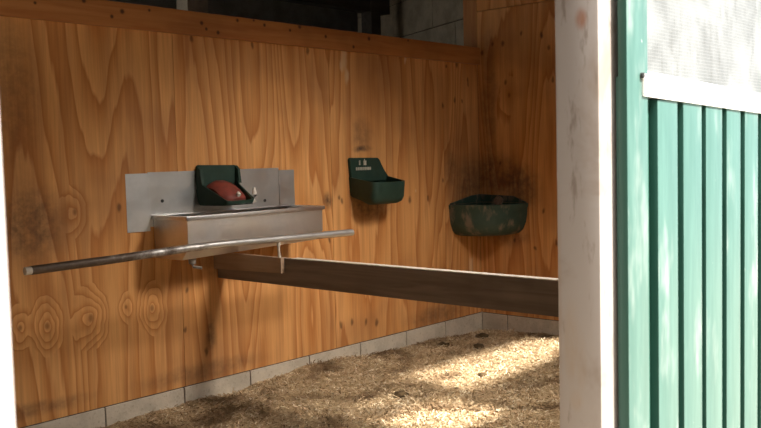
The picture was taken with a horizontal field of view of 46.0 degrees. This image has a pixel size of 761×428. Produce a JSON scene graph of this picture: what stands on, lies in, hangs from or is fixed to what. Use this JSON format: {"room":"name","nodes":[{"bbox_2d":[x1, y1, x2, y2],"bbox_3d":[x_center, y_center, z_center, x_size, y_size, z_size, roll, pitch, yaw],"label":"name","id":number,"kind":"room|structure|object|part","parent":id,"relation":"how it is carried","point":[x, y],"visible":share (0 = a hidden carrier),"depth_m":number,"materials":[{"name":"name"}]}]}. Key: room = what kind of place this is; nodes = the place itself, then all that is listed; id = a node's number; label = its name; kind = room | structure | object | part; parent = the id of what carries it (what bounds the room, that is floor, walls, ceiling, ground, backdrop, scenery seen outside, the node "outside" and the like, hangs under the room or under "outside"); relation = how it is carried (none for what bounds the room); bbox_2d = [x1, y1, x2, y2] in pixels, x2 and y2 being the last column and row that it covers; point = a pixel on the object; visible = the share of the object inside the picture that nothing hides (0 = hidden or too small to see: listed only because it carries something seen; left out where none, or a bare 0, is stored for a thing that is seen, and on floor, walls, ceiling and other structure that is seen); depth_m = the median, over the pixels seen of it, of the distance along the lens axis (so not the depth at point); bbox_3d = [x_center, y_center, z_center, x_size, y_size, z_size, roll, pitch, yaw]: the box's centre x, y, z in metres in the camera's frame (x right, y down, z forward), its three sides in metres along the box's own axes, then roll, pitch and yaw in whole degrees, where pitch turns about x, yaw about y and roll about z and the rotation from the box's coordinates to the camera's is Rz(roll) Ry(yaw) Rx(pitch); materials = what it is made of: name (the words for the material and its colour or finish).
{"room":"horse stable","nodes":[
{"label":"horse stable","id":0,"kind":"room"},
{"bbox_2d":[108,0,357,31],"bbox_3d":[-4.007,-0.609,7.612,0.120,3.320,12.120,2,5,42],"label":"wall","id":1,"kind":"structure","parent":0,"point":[267,10],"depth_m":10.63,"materials":[{"name":"black"}]},
{"bbox_2d":[0,16,481,427],"bbox_3d":[-1.018,-0.083,4.956,0.100,2.018,5.253,2,5,42],"label":"wall","id":2,"kind":"structure","parent":0,"point":[83,108],"depth_m":4.87,"materials":[{"name":"brown wood"}]},
{"bbox_3d":[-1.479,-0.034,4.379,0.022,2.018,1.167,2,5,42],"label":"plywood panel","id":3,"kind":"part","parent":2,"relation":"part of","materials":[{"name":"brown wood"}]},
{"bbox_2d":[125,168,324,268],"bbox_3d":[-0.792,0.012,4.905,0.309,0.507,1.161,2,5,42],"label":"trough","id":4,"kind":"object","parent":2,"relation":"attached to","point":[167,202],"visible":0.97,"depth_m":4.78,"materials":[{"name":"metal"}]},
{"bbox_3d":[-1.248,-0.057,4.612,0.012,0.300,0.130,2,5,42],"label":"plate","id":5,"kind":"part","parent":4,"relation":"part of","materials":[{"name":"metal"}]},
{"bbox_3d":[-0.905,-0.104,5.002,0.005,0.284,0.906,2,5,42],"label":"splash plate","id":6,"kind":"part","parent":4,"relation":"part of","materials":[{"name":"metal"}]},
{"bbox_2d":[195,165,256,205],"bbox_3d":[-0.820,-0.160,4.904,0.248,0.223,0.279,2,5,42],"label":"bowl","id":7,"kind":"object","parent":4,"relation":"attached to","point":[216,185],"visible":1,"depth_m":4.88,"materials":[{"name":"green plastic"}]},
{"bbox_3d":[-0.907,-0.185,4.980,0.016,0.178,0.278,2,5,42],"label":"plate","id":8,"kind":"part","parent":7,"relation":"part of","materials":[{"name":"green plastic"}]},
{"bbox_2d":[154,209,322,259],"bbox_3d":[-0.759,0.102,4.949,0.289,0.202,0.949,2,5,42],"label":"basin","id":9,"kind":"object","parent":4,"relation":"in","point":[182,228],"depth_m":4.73,"materials":[{"name":"metal"}]},
{"bbox_3d":[-0.563,-0.148,5.385,0.007,0.234,0.122,2,5,42],"label":"plate","id":10,"kind":"part","parent":4,"relation":"part of","materials":[{"name":"metal"}]},
{"bbox_2d":[0,0,479,64],"bbox_3d":[-1.033,-1.030,4.886,0.126,0.127,5.251,2,5,42],"label":"trim","id":11,"kind":"structure","parent":2,"relation":"attached to","point":[105,13],"depth_m":4.97,"materials":[{"name":"brown wood"}]},
{"bbox_2d":[21,312,481,427],"bbox_3d":[-0.973,1.032,5.045,0.104,0.219,5.203,2,5,42],"label":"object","id":12,"kind":"structure","parent":2,"relation":"attached to","point":[105,416],"depth_m":5.16,"materials":[{"name":"concrete"}]},
{"bbox_3d":[-0.703,-0.110,5.252,0.022,2.018,1.167,2,5,42],"label":"plywood panel","id":13,"kind":"part","parent":2,"relation":"part of","materials":[{"name":"brown wood"}]},
{"bbox_2d":[348,158,404,204],"bbox_3d":[0.004,-0.218,5.842,0.248,0.304,0.381,2,5,42],"label":"bowl","id":14,"kind":"object","parent":2,"relation":"attached to","point":[369,183],"visible":1,"depth_m":5.78,"materials":[{"name":"green plastic"}]},
{"bbox_3d":[-0.080,-0.295,5.915,0.022,0.156,0.374,2,5,42],"label":"plate","id":15,"kind":"part","parent":14,"relation":"part of","materials":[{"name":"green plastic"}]},
{"bbox_2d":[214,253,558,316],"bbox_3d":[0.169,0.321,4.101,2.830,0.163,0.074,2,5,40],"label":"wooden beam","id":16,"kind":"structure","parent":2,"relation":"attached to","point":[495,291],"depth_m":4.14,"materials":[{"name":"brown wood"}]},
{"bbox_2d":[23,229,353,274],"bbox_3d":[-0.797,0.192,4.318,0.047,0.125,1.914,2,5,42],"label":"pipe","id":17,"kind":"object","parent":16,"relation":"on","point":[104,260],"visible":1,"depth_m":4.13,"materials":[{"name":"silver metal"}]},
{"bbox_3d":[0.073,-0.185,6.125,0.022,2.018,1.167,2,5,42],"label":"plywood panel","id":18,"kind":"part","parent":2,"relation":"part of","materials":[{"name":"brown wood"}]},
{"bbox_3d":[0.606,-0.237,6.725,0.022,2.018,0.437,2,5,42],"label":"plywood panel","id":19,"kind":"part","parent":2,"relation":"part of","materials":[{"name":"brown wood"}]},
{"bbox_2d":[449,194,527,235],"bbox_3d":[0.796,0.017,6.604,0.431,0.306,0.398,2,5,42],"label":"pet feeder","id":20,"kind":"object","parent":2,"relation":"attached to","point":[489,215],"visible":1,"depth_m":6.54,"materials":[{"name":"green plastic"}]},
{"bbox_3d":[0.891,-0.102,6.709,0.068,0.067,0.086,0,4,20],"label":"valve knob","id":21,"kind":"part","parent":20,"relation":"part of","materials":[{"name":"red plastic"}]},
{"bbox_2d":[101,330,559,427],"bbox_3d":[0.132,1.054,4.085,2.819,0.092,5.162,2,5,42],"label":"floor","id":22,"kind":"structure","parent":0,"point":[311,423],"depth_m":4.93,"materials":[{"name":"beige wood"}]},
{"bbox_2d":[97,328,559,427],"bbox_3d":[0.471,0.984,4.773,2.412,0.126,3.658,2,5,42],"label":"bedding","id":23,"kind":"object","parent":22,"relation":"on","point":[474,373],"visible":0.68,"depth_m":4.99,"materials":[{"name":"wood"}]},
{"bbox_2d":[394,390,408,397],"bbox_3d":[0.112,0.997,4.947,0.071,0.042,0.097,2,5,42],"label":"clod","id":24,"kind":"object","parent":22,"relation":"on","point":[402,393],"visible":0.94,"depth_m":4.92,"materials":[{"name":"brown soil"}]},
{"bbox_2d":[437,342,449,346],"bbox_3d":[0.443,0.910,6.231,0.080,0.045,0.091,2,5,42],"label":"clod","id":25,"kind":"object","parent":22,"relation":"on","point":[440,343],"visible":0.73,"depth_m":6.21,"materials":[{"name":"brown soil"}]},
{"bbox_2d":[473,343,483,348],"bbox_3d":[0.673,0.911,6.164,0.073,0.043,0.093,2,5,42],"label":"clod","id":26,"kind":"object","parent":22,"relation":"on","point":[477,345],"visible":0.91,"depth_m":6.14,"materials":[{"name":"brown soil"}]},
{"bbox_2d":[475,333,488,338],"bbox_3d":[0.737,0.890,6.501,0.097,0.053,0.105,0,4,18],"label":"clod","id":27,"kind":"object","parent":22,"relation":"on","point":[481,335],"visible":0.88,"depth_m":6.48,"materials":[{"name":"brown soil"}]},
{"bbox_2d":[478,372,486,377],"bbox_3d":[0.603,0.952,5.313,0.053,0.029,0.072,2,5,42],"label":"clod","id":28,"kind":"object","parent":22,"relation":"on","point":[481,374],"visible":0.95,"depth_m":5.29,"materials":[{"name":"brown soil"}]},
{"bbox_2d":[357,0,463,45],"bbox_3d":[0.476,-0.831,9.397,0.180,3.308,2.978,-3,4,-25],"label":"wall","id":29,"kind":"structure","parent":0,"point":[440,21],"depth_m":9.09,"materials":[{"name":"grey concrete"}]},
{"bbox_2d":[463,0,558,320],"bbox_3d":[1.792,-0.760,5.987,2.955,3.098,0.101,2,5,42],"label":"wall","id":30,"kind":"structure","parent":0,"point":[515,39],"depth_m":6.62,"materials":[{"name":"brown wood"}]},
{"bbox_3d":[1.306,-1.917,6.268,1.549,0.801,0.022,2,5,42],"label":"plywood panel","id":31,"kind":"part","parent":30,"relation":"part of","materials":[{"name":"brown wood"}]},
{"bbox_2d":[482,312,558,334],"bbox_3d":[1.880,0.897,6.050,2.826,0.219,0.104,2,5,42],"label":"baseboard","id":32,"kind":"structure","parent":30,"relation":"attached to","point":[491,321],"depth_m":6.72,"materials":[{"name":"concrete"}]},
{"bbox_3d":[3.609,1.494,-0.398,26.000,0.230,32.000,2,5,42],"label":"ground","id":33,"kind":"structure","parent":0,"visible":0},
{"bbox_2d":[176,0,207,12],"bbox_3d":[-1.628,-0.687,7.971,0.160,3.308,0.220,2,5,42],"label":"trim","id":34,"kind":"structure","parent":33,"relation":"on","point":[189,5],"depth_m":7.83,"materials":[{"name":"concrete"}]},
{"bbox_2d":[361,0,380,34],"bbox_3d":[-0.068,-0.813,9.335,0.140,3.308,0.140,2,5,42],"label":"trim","id":35,"kind":"structure","parent":33,"relation":"on","point":[371,21],"depth_m":9.21,"materials":[{"name":"black"}]},
{"bbox_2d":[276,0,389,15],"bbox_3d":[-1.150,-2.063,8.084,0.140,0.180,3.600,2,5,42],"label":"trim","id":36,"kind":"structure","parent":35,"relation":"attached to","point":[358,6],"depth_m":8.94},
{"bbox_3d":[1.157,-0.439,2.956,0.130,3.320,12.000,2,5,42],"label":"wall","id":37,"kind":"structure","parent":0,"visible":0},
{"bbox_2d":[0,129,15,427],"bbox_3d":[-0.524,0.324,1.087,0.130,2.120,0.115,2,5,42],"label":"door frame","id":38,"kind":"structure","parent":37,"relation":"attached to","point":[7,402],"depth_m":1.07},
{"bbox_2d":[555,0,618,427],"bbox_3d":[0.537,0.222,2.272,0.118,2.120,0.139,2,5,42],"label":"post","id":39,"kind":"object","parent":37,"relation":"attached to","point":[586,31],"visible":0.83,"depth_m":2.20,"materials":[{"name":"white wood"}]},
{"bbox_2d":[616,0,760,427],"bbox_3d":[1.011,-0.186,2.661,0.041,2.620,1.266,2,5,42],"label":"sliding door","id":40,"kind":"structure","parent":37,"relation":"in","point":[688,81],"depth_m":2.48,"materials":[{"name":"green paint"}]},
{"bbox_3d":[1.013,0.373,2.707,0.008,1.500,1.254,2,5,42],"label":"backing panel","id":41,"kind":"part","parent":40,"relation":"part of","materials":[{"name":"green metal"}]}
]}

